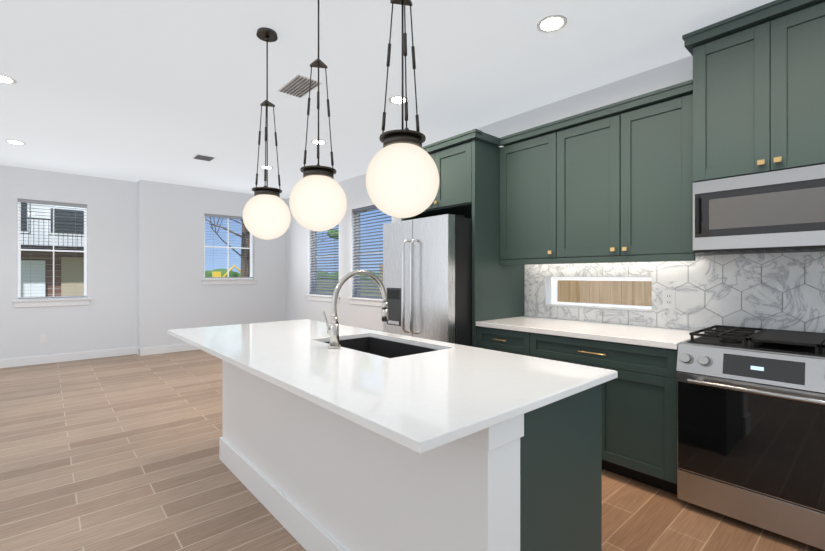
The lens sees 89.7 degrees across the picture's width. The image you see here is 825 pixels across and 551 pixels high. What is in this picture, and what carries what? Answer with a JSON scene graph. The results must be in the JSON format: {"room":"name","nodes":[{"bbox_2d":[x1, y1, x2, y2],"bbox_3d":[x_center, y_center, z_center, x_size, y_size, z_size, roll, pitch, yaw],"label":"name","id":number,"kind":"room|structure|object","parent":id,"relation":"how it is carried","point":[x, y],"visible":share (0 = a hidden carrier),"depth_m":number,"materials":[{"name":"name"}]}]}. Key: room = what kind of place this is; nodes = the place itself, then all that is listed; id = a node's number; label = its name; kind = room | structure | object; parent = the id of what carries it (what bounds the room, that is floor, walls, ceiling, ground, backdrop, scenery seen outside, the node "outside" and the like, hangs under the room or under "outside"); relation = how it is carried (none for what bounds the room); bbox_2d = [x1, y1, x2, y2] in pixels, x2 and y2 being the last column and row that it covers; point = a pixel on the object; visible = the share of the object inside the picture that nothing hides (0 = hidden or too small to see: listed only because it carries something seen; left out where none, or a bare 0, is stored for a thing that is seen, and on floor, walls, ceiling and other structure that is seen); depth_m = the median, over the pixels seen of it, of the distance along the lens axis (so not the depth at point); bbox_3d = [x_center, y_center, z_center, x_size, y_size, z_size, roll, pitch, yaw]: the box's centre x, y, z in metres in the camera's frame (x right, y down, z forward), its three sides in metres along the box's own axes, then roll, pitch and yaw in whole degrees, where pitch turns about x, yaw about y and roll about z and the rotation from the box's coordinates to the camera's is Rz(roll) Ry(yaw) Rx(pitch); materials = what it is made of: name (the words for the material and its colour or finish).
{"room":"kitchen","nodes":[
{"label":"kitchen","id":0,"kind":"room"},
{"bbox_2d":[0,165,135,359],"bbox_3d":[-6.063,-0.120,5.238,4.660,2.740,0.180,0,0,-41],"label":"wall","id":1,"kind":"structure","parent":0,"point":[109,321],"depth_m":6.18,"materials":[{"name":"white paint"}]},
{"bbox_2d":[40,334,46,342],"bbox_3d":[-5.226,0.890,5.877,0.070,0.116,0.008,0,0,-41],"label":"outlet","id":2,"kind":"object","parent":1,"relation":"attached to","point":[43,337],"visible":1,"depth_m":5.88,"materials":[{"name":"white plastic"}]},
{"bbox_2d":[12,298,91,307],"bbox_3d":[-5.162,0.391,5.971,0.860,0.099,0.115,0,0,-41],"label":"window sill","id":3,"kind":"structure","parent":1,"relation":"attached to","point":[48,302],"depth_m":5.92,"materials":[{"name":"white wood"}]},
{"bbox_2d":[18,202,86,299],"bbox_3d":[-5.220,-0.360,6.036,0.758,1.398,0.050,0,0,-41],"label":"window","id":4,"kind":"structure","parent":1,"relation":"in","point":[61,250],"depth_m":6.03,"materials":[{"name":"white"}]},
{"bbox_2d":[18,199,86,298],"bbox_3d":[-5.171,-0.365,5.980,0.748,1.386,0.050,0,0,-41],"label":"window blinds","id":5,"kind":"object","parent":4,"relation":"attached to","point":[56,204],"visible":0.9,"depth_m":5.98,"materials":[{"name":"grey plastic"}]},
{"bbox_2d":[0,347,137,367],"bbox_3d":[-6.059,1.192,5.136,4.468,0.115,0.017,0,0,-41],"label":"baseboard","id":6,"kind":"structure","parent":1,"relation":"attached to","point":[24,361],"depth_m":6.04,"materials":[{"name":"white wood"}]},
{"bbox_2d":[136,180,283,347],"bbox_3d":[-3.399,-0.120,7.313,2.400,2.740,0.160,0,0,-41],"label":"wall","id":7,"kind":"structure","parent":0,"point":[146,288],"depth_m":6.89,"materials":[{"name":"white paint"}]},
{"bbox_2d":[138,344,198,355],"bbox_3d":[-3.357,1.192,7.233,2.385,0.115,0.017,0,0,-41],"label":"baseboard","id":8,"kind":"structure","parent":7,"relation":"attached to","point":[182,347],"depth_m":6.68,"materials":[{"name":"white wood"}]},
{"bbox_2d":[204,216,251,278],"bbox_3d":[-3.303,-0.500,7.439,0.848,1.118,0.050,0,0,-41],"label":"window","id":9,"kind":"structure","parent":7,"relation":"in","point":[239,247],"depth_m":7.43,"materials":[{"name":"white"}]},
{"bbox_2d":[204,214,253,277],"bbox_3d":[-3.253,-0.505,7.383,0.838,1.106,0.050,0,0,-41],"label":"window blinds","id":10,"kind":"object","parent":9,"relation":"attached to","point":[222,216],"visible":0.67,"depth_m":7.32,"materials":[{"name":"grey plastic"}]},
{"bbox_2d":[201,279,257,284],"bbox_3d":[-3.245,0.111,7.373,0.950,0.099,0.115,0,0,-41],"label":"window sill","id":11,"kind":"structure","parent":7,"relation":"attached to","point":[225,281],"depth_m":7.30,"materials":[{"name":"white"}]},
{"bbox_2d":[284,173,400,331],"bbox_3d":[-0.930,-0.120,6.454,0.160,2.740,4.720,0,0,-41],"label":"wall","id":12,"kind":"structure","parent":0,"point":[297,246],"depth_m":6.59,"materials":[{"name":"white paint"}]},
{"bbox_2d":[306,294,339,302],"bbox_3d":[-1.490,0.381,7.000,0.115,0.099,1.100,0,0,-41],"label":"window sill","id":13,"kind":"structure","parent":12,"relation":"attached to","point":[327,298],"depth_m":6.99,"materials":[{"name":"white"}]},
{"bbox_2d":[313,230,338,295],"bbox_3d":[-1.424,-0.340,7.058,0.050,1.338,0.998,0,0,-41],"label":"window","id":14,"kind":"structure","parent":12,"relation":"in","point":[323,262],"depth_m":7.40,"materials":[{"name":"white"}]},
{"bbox_2d":[310,225,338,294],"bbox_3d":[-1.481,-0.345,7.008,0.050,1.326,0.988,0,0,-41],"label":"window blinds","id":15,"kind":"object","parent":14,"relation":"attached to","point":[315,266],"visible":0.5,"depth_m":7.01,"materials":[{"name":"grey plastic"}]},
{"bbox_2d":[348,297,381,306],"bbox_3d":[-0.589,0.381,5.981,0.115,0.099,1.080,0,0,-41],"label":"window sill","id":16,"kind":"structure","parent":12,"relation":"attached to","point":[367,301],"depth_m":6.01,"materials":[{"name":"white"}]},
{"bbox_2d":[356,208,389,298],"bbox_3d":[-0.523,-0.340,6.040,0.050,1.338,0.978,0,0,-41],"label":"window","id":17,"kind":"structure","parent":12,"relation":"in","point":[361,250],"depth_m":6.37,"materials":[{"name":"white"}]},
{"bbox_2d":[352,205,391,297],"bbox_3d":[-0.579,-0.345,5.990,0.050,1.326,0.968,0,0,-41],"label":"window blinds","id":18,"kind":"object","parent":17,"relation":"attached to","point":[364,209],"visible":0.71,"depth_m":6.06,"materials":[{"name":"grey plastic"}]},
{"bbox_2d":[0,0,774,198],"bbox_3d":[-1.808,-1.515,2.119,7.220,0.050,10.490,0,0,-41],"label":"ceiling","id":19,"kind":"structure","parent":0,"point":[163,91],"depth_m":3.03,"materials":[{"name":"grey paint"}]},
{"bbox_2d":[0,74,16,83],"bbox_3d":[-3.103,-1.485,3.130,0.169,0.008,0.169,0,0,4],"label":"recessed light","id":20,"kind":"object","parent":19,"relation":"in","point":[3,78],"depth_m":3.15,"materials":[{"name":"white"}]},
{"bbox_2d":[5,139,25,144],"bbox_3d":[-4.428,-1.485,4.628,0.169,0.008,0.169,0,0,4],"label":"recessed light","id":21,"kind":"object","parent":19,"relation":"in","point":[9,141],"depth_m":4.62,"materials":[{"name":"white"}]},
{"bbox_2d":[192,154,215,160],"bbox_3d":[-2.634,-1.483,5.240,0.220,0.012,0.220,0,0,-41],"label":"ceiling vent","id":22,"kind":"object","parent":19,"relation":"in","point":[200,157],"depth_m":5.22,"materials":[{"name":"white metal"}]},
{"bbox_2d":[243,27,290,239],"bbox_3d":[-0.893,-0.855,2.548,0.280,1.269,0.280,0,0,-41],"label":"pendant light","id":23,"kind":"object","parent":19,"relation":"hanging from","point":[266,214],"visible":1,"depth_m":2.48,"materials":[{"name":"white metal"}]},
{"bbox_2d":[278,74,321,97],"bbox_3d":[-0.891,-1.483,3.271,0.200,0.012,0.360,0,0,-41],"label":"ceiling vent","id":24,"kind":"object","parent":19,"relation":"in","point":[298,85],"depth_m":3.25,"materials":[{"name":"white metal"}]},
{"bbox_2d":[289,0,346,231],"bbox_3d":[-0.469,-0.855,2.069,0.280,1.269,0.280,0,0,-41],"label":"pendant light","id":25,"kind":"object","parent":19,"relation":"hanging from","point":[317,200],"visible":1,"depth_m":1.99,"materials":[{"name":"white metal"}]},
{"bbox_2d":[311,139,326,144],"bbox_3d":[-1.042,-1.485,4.619,0.169,0.008,0.169,0,0,4],"label":"recessed light","id":26,"kind":"object","parent":19,"relation":"in","point":[315,141],"depth_m":4.60,"materials":[{"name":"white"}]},
{"bbox_2d":[389,95,408,103],"bbox_3d":[-0.118,-1.485,3.514,0.169,0.008,0.169,0,0,4],"label":"recessed light","id":27,"kind":"object","parent":19,"relation":"in","point":[397,99],"depth_m":3.50,"materials":[{"name":"white"}]},
{"bbox_2d":[366,0,438,217],"bbox_3d":[-0.038,-0.855,1.582,0.280,1.269,0.280,0,0,-41],"label":"pendant light","id":28,"kind":"object","parent":19,"relation":"hanging from","point":[402,177],"visible":1,"depth_m":1.50,"materials":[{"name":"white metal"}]},
{"bbox_2d":[537,14,566,32],"bbox_3d":[0.823,-1.485,2.450,0.169,0.008,0.169,0,0,4],"label":"recessed light","id":29,"kind":"object","parent":19,"relation":"in","point":[552,23],"depth_m":2.44,"materials":[{"name":"white plastic"}]},
{"bbox_2d":[0,349,824,550],"bbox_3d":[-1.808,1.275,2.119,7.220,0.050,10.490,0,0,-41],"label":"floor","id":30,"kind":"structure","parent":0,"point":[117,453],"depth_m":2.52,"materials":[{"name":"brown wood"}]},
{"bbox_2d":[219,362,601,550],"bbox_3d":[-0.276,0.820,2.212,0.745,0.859,2.292,0,0,-41],"label":"kitchen island","id":31,"kind":"object","parent":30,"relation":"on","point":[336,436],"depth_m":1.48,"materials":[{"name":"white wood"}]},
{"bbox_2d":[167,319,617,457],"bbox_3d":[-0.430,0.376,2.179,1.024,0.027,2.502,0,0,-41],"label":"island countertop","id":32,"kind":"structure","parent":31,"relation":"on","point":[426,401],"depth_m":1.48,"materials":[{"name":"white stone"}]},
{"bbox_2d":[323,270,388,349],"bbox_3d":[-0.297,0.166,2.205,0.371,0.393,0.130,0,0,-41],"label":"faucet","id":33,"kind":"object","parent":32,"relation":"on","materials":[{"name":"silver metal"}]},
{"bbox_2d":[323,334,442,357],"bbox_3d":[-0.187,0.491,2.228,0.433,0.227,0.752,0,0,-41],"label":"sink","id":34,"kind":"object","parent":32,"relation":"in","point":[389,346],"depth_m":2.51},
{"bbox_2d":[383,214,471,346],"bbox_3d":[0.323,0.384,3.776,1.002,1.732,0.825,0,0,-41],"label":"fridge","id":35,"kind":"object","parent":30,"relation":"on","point":[427,272],"visible":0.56,"depth_m":3.35,"materials":[{"name":"silver metal"}]},
{"bbox_2d":[473,324,492,349],"bbox_3d":[0.812,0.828,3.508,0.685,0.844,0.130,0,0,-41],"label":"base cabinet","id":36,"kind":"object","parent":30,"relation":"on","point":[482,334],"depth_m":3.28,"materials":[{"name":"green wood"}]},
{"bbox_2d":[493,328,508,352],"bbox_3d":[0.927,0.828,3.395,0.663,0.844,0.192,0,0,-41],"label":"base cabinet","id":37,"kind":"object","parent":30,"relation":"on","point":[500,337],"depth_m":3.15,"materials":[{"name":"green wood"}]},
{"bbox_2d":[509,328,536,356],"bbox_3d":[1.059,0.828,3.230,0.685,0.844,0.231,0,0,-41],"label":"base cabinet","id":38,"kind":"object","parent":30,"relation":"on","point":[521,342],"depth_m":3.01,"materials":[{"name":"green wood"}]},
{"bbox_2d":[537,332,556,360],"bbox_3d":[1.166,0.828,3.109,0.685,0.844,0.217,0,0,-41],"label":"base cabinet","id":39,"kind":"object","parent":30,"relation":"on","point":[546,341],"depth_m":2.86,"materials":[{"name":"green wood"}]},
{"bbox_2d":[557,332,592,366],"bbox_3d":[1.319,0.828,2.936,0.685,0.844,0.244,0,0,-41],"label":"base cabinet","id":40,"kind":"object","parent":30,"relation":"on","point":[570,349],"depth_m":2.71,"materials":[{"name":"green wood"}]},
{"bbox_2d":[593,340,616,473],"bbox_3d":[1.425,0.828,2.816,0.685,0.844,0.205,0,0,-41],"label":"base cabinet","id":41,"kind":"object","parent":30,"relation":"on","point":[604,351],"depth_m":2.56,"materials":[{"name":"green wood"}]},
{"bbox_2d":[617,344,648,484],"bbox_3d":[1.558,0.828,2.674,0.675,0.844,0.332,0,0,-41],"label":"base cabinet","id":42,"kind":"object","parent":30,"relation":"on","point":[632,360],"depth_m":2.45,"materials":[{"name":"green wood"}]},
{"bbox_2d":[473,316,703,347],"bbox_3d":[1.234,0.387,3.024,0.696,0.036,1.415,0,0,-41],"label":"countertop","id":43,"kind":"structure","parent":42,"relation":"on","point":[641,334],"depth_m":2.84,"materials":[{"name":"white stone"}]},
{"bbox_2d":[649,344,677,494],"bbox_3d":[1.664,0.828,2.546,0.685,0.844,0.131,0,0,-41],"label":"base cabinet","id":44,"kind":"object","parent":30,"relation":"on","point":[663,468],"depth_m":2.33,"materials":[{"name":"green wood"}]},
{"bbox_2d":[676,325,824,549],"bbox_3d":[1.947,0.783,2.144,0.771,0.933,0.838,0,0,-41],"label":"range","id":45,"kind":"object","parent":30,"relation":"on","point":[750,427],"visible":1,"depth_m":2.01,"materials":[{"name":"silver metal"}]},
{"bbox_2d":[477,56,692,329],"bbox_3d":[2.197,-0.120,2.585,0.160,2.740,5.540,0,0,-41],"label":"wall","id":46,"kind":"structure","parent":0,"point":[679,71],"depth_m":3.30,"materials":[{"name":"white paint"}]},
{"bbox_2d":[413,130,496,219],"bbox_3d":[0.458,-0.869,3.896,0.702,0.572,0.850,0,0,-41],"label":"upper cabinet","id":47,"kind":"object","parent":46,"relation":"attached to","point":[466,162],"depth_m":3.45,"materials":[{"name":"green wood"}]},
{"bbox_2d":[497,132,536,263],"bbox_3d":[0.941,-0.643,3.591,0.383,1.023,0.178,0,0,-41],"label":"upper cabinet","id":48,"kind":"object","parent":46,"relation":"attached to","point":[508,156],"depth_m":3.46,"materials":[{"name":"green wood"}]},
{"bbox_2d":[529,128,536,259],"bbox_3d":[1.104,-0.643,3.423,0.361,1.023,0.097,0,0,-41],"label":"upper cabinet","id":49,"kind":"object","parent":46,"relation":"attached to","point":[532,131],"depth_m":3.30,"materials":[{"name":"green wood"}]},
{"bbox_2d":[521,129,552,263],"bbox_3d":[1.040,-0.643,3.495,0.361,1.023,0.096,0,0,-41],"label":"upper cabinet","id":50,"kind":"object","parent":46,"relation":"attached to","point":[524,135],"depth_m":3.35,"materials":[{"name":"green wood"}]},
{"bbox_2d":[537,120,556,259],"bbox_3d":[1.178,-0.643,3.323,0.383,1.023,0.150,0,0,-41],"label":"upper cabinet","id":51,"kind":"object","parent":46,"relation":"attached to","point":[546,133],"depth_m":3.20,"materials":[{"name":"green wood"}]},
{"bbox_2d":[557,118,564,259],"bbox_3d":[1.230,-0.643,3.265,0.383,1.023,0.134,0,0,-41],"label":"upper cabinet","id":52,"kind":"object","parent":46,"relation":"attached to","point":[560,123],"depth_m":3.11,"materials":[{"name":"green wood"}]},
{"bbox_2d":[565,116,576,259],"bbox_3d":[1.276,-0.643,3.213,0.383,1.023,0.131,0,0,-41],"label":"upper cabinet","id":53,"kind":"object","parent":46,"relation":"attached to","point":[570,122],"depth_m":3.06,"materials":[{"name":"green wood"}]},
{"bbox_2d":[577,112,588,259],"bbox_3d":[1.359,-0.643,3.135,0.361,1.023,0.097,0,0,-41],"label":"upper cabinet","id":54,"kind":"object","parent":46,"relation":"attached to","point":[583,120],"depth_m":2.99,"materials":[{"name":"green wood"}]},
{"bbox_2d":[589,108,596,259],"bbox_3d":[1.423,-0.643,3.062,0.361,1.023,0.096,0,0,-41],"label":"upper cabinet","id":55,"kind":"object","parent":46,"relation":"attached to","point":[592,115],"depth_m":2.93,"materials":[{"name":"green wood"}]},
{"bbox_2d":[546,303,651,311],"bbox_3d":[1.480,0.255,3.343,0.091,0.013,0.845,0,0,-41],"label":"sill","id":56,"kind":"structure","parent":46,"relation":"attached to","point":[605,307],"depth_m":3.27,"materials":[{"name":"white"}]},
{"bbox_2d":[551,277,651,308],"bbox_3d":[1.536,0.138,3.393,0.055,0.246,0.845,0,0,-41],"label":"window","id":57,"kind":"structure","parent":46,"relation":"in","point":[554,284],"depth_m":3.39,"materials":[{"name":"white"}]},
{"bbox_2d":[597,101,620,259],"bbox_3d":[1.491,-0.643,2.969,0.383,1.023,0.134,0,0,-41],"label":"upper cabinet","id":58,"kind":"object","parent":46,"relation":"attached to","point":[605,191],"depth_m":2.85,"materials":[{"name":"green wood"}]},
{"bbox_2d":[621,97,636,259],"bbox_3d":[1.538,-0.643,2.916,0.383,1.023,0.135,0,0,-41],"label":"upper cabinet","id":59,"kind":"object","parent":46,"relation":"attached to","point":[626,105],"depth_m":2.75,"materials":[{"name":"green wood"}]},
{"bbox_2d":[633,93,656,259],"bbox_3d":[1.589,-0.643,2.858,0.383,1.023,0.148,0,0,-41],"label":"upper cabinet","id":60,"kind":"object","parent":46,"relation":"attached to","point":[640,103],"depth_m":2.69,"materials":[{"name":"green wood"}]},
{"bbox_2d":[649,88,676,259],"bbox_3d":[1.678,-0.643,2.774,0.361,1.023,0.096,0,0,-41],"label":"upper cabinet","id":61,"kind":"object","parent":46,"relation":"attached to","point":[656,99],"depth_m":2.62,"materials":[{"name":"green wood"}]},
{"bbox_2d":[665,88,696,259],"bbox_3d":[1.742,-0.643,2.702,0.361,1.023,0.096,0,0,-41],"label":"upper cabinet","id":62,"kind":"object","parent":46,"relation":"attached to","point":[668,91],"depth_m":2.58,"materials":[{"name":"green wood"}]},
{"bbox_2d":[673,80,716,259],"bbox_3d":[1.793,-0.643,2.628,0.383,1.023,0.083,0,0,-41],"label":"upper cabinet","id":63,"kind":"object","parent":46,"relation":"attached to","point":[682,194],"depth_m":2.52,"materials":[{"name":"green wood"}]},
{"bbox_2d":[689,0,824,187],"bbox_3d":[2.056,-0.976,2.289,0.438,0.863,0.766,0,0,-41],"label":"upper cabinet","id":64,"kind":"object","parent":46,"relation":"attached to","point":[757,85],"depth_m":2.20,"materials":[{"name":"green wood"}]},
{"bbox_2d":[693,164,824,254],"bbox_3d":[2.065,-0.337,2.248,0.458,0.410,0.834,0,0,-41],"label":"microwave","id":65,"kind":"object","parent":64,"relation":"attached to","point":[781,211],"visible":1,"depth_m":2.20,"materials":[{"name":"silver metal"}]},
{"label":"outside","id":66,"kind":"structure","parent":0,"visible":0},
{"bbox_2d":[317,280,378,295],"bbox_3d":[1.004,1.750,74.324,220.000,0.100,230.000,0,0,-41],"label":"ground","id":67,"kind":"structure","parent":66,"point":[360,287],"depth_m":64.14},
{"bbox_2d":[21,203,83,296],"bbox_3d":[-18.710,-2.425,16.319,12.200,8.250,10.420,0,0,-41],"label":"house","id":68,"kind":"structure","parent":67,"relation":"on","point":[67,270],"depth_m":15.41,"materials":[{"name":"white"}]},
{"bbox_2d":[212,265,240,276],"bbox_3d":[-24.716,0.127,55.477,4.098,3.147,2.546,0,0,-41],"label":"machine","id":69,"kind":"object","parent":67,"relation":"on","point":[215,274],"depth_m":54.36,"materials":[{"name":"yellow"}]},
{"bbox_2d":[205,217,249,276],"bbox_3d":[-5.972,-2.646,14.304,6.805,8.696,5.323,0,0,-41],"label":"tree","id":70,"kind":"object","parent":67,"relation":"on","point":[243,267],"depth_m":13.64,"materials":[{"name":"brown plant"}]},
{"bbox_2d":[210,217,246,255],"bbox_3d":[-8.642,-3.281,19.590,6.922,9.967,7.629,0,0,-41],"label":"tree","id":71,"kind":"object","parent":67,"relation":"on","point":[221,238],"depth_m":18.17,"materials":[{"name":"brown plant"}]},
{"bbox_2d":[241,220,249,276],"bbox_3d":[-6.266,-3.578,14.945,8.204,10.560,7.233,0,0,-41],"label":"tree","id":72,"kind":"object","parent":67,"relation":"on","point":[248,259],"depth_m":15.22,"materials":[{"name":"brown plant"}]},
{"bbox_2d":[205,269,378,279],"bbox_3d":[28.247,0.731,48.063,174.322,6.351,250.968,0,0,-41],"label":"tree","id":73,"kind":"object","parent":67,"relation":"on","point":[208,273],"depth_m":130.43,"materials":[{"name":"green plant"}]},
{"bbox_2d":[317,229,338,241],"bbox_3d":[-8.500,-3.886,26.351,9.214,11.175,8.502,0,0,-41],"label":"tree","id":74,"kind":"object","parent":67,"relation":"on","point":[332,234],"depth_m":27.03,"materials":[{"name":"green plant"}]},
{"bbox_2d":[379,265,651,305],"bbox_3d":[3.085,0.710,4.949,0.060,1.980,11.475,0,0,-41],"label":"fence","id":75,"kind":"object","parent":67,"relation":"on","point":[606,289],"depth_m":5.50,"materials":[{"name":"brown wood"}]}
]}

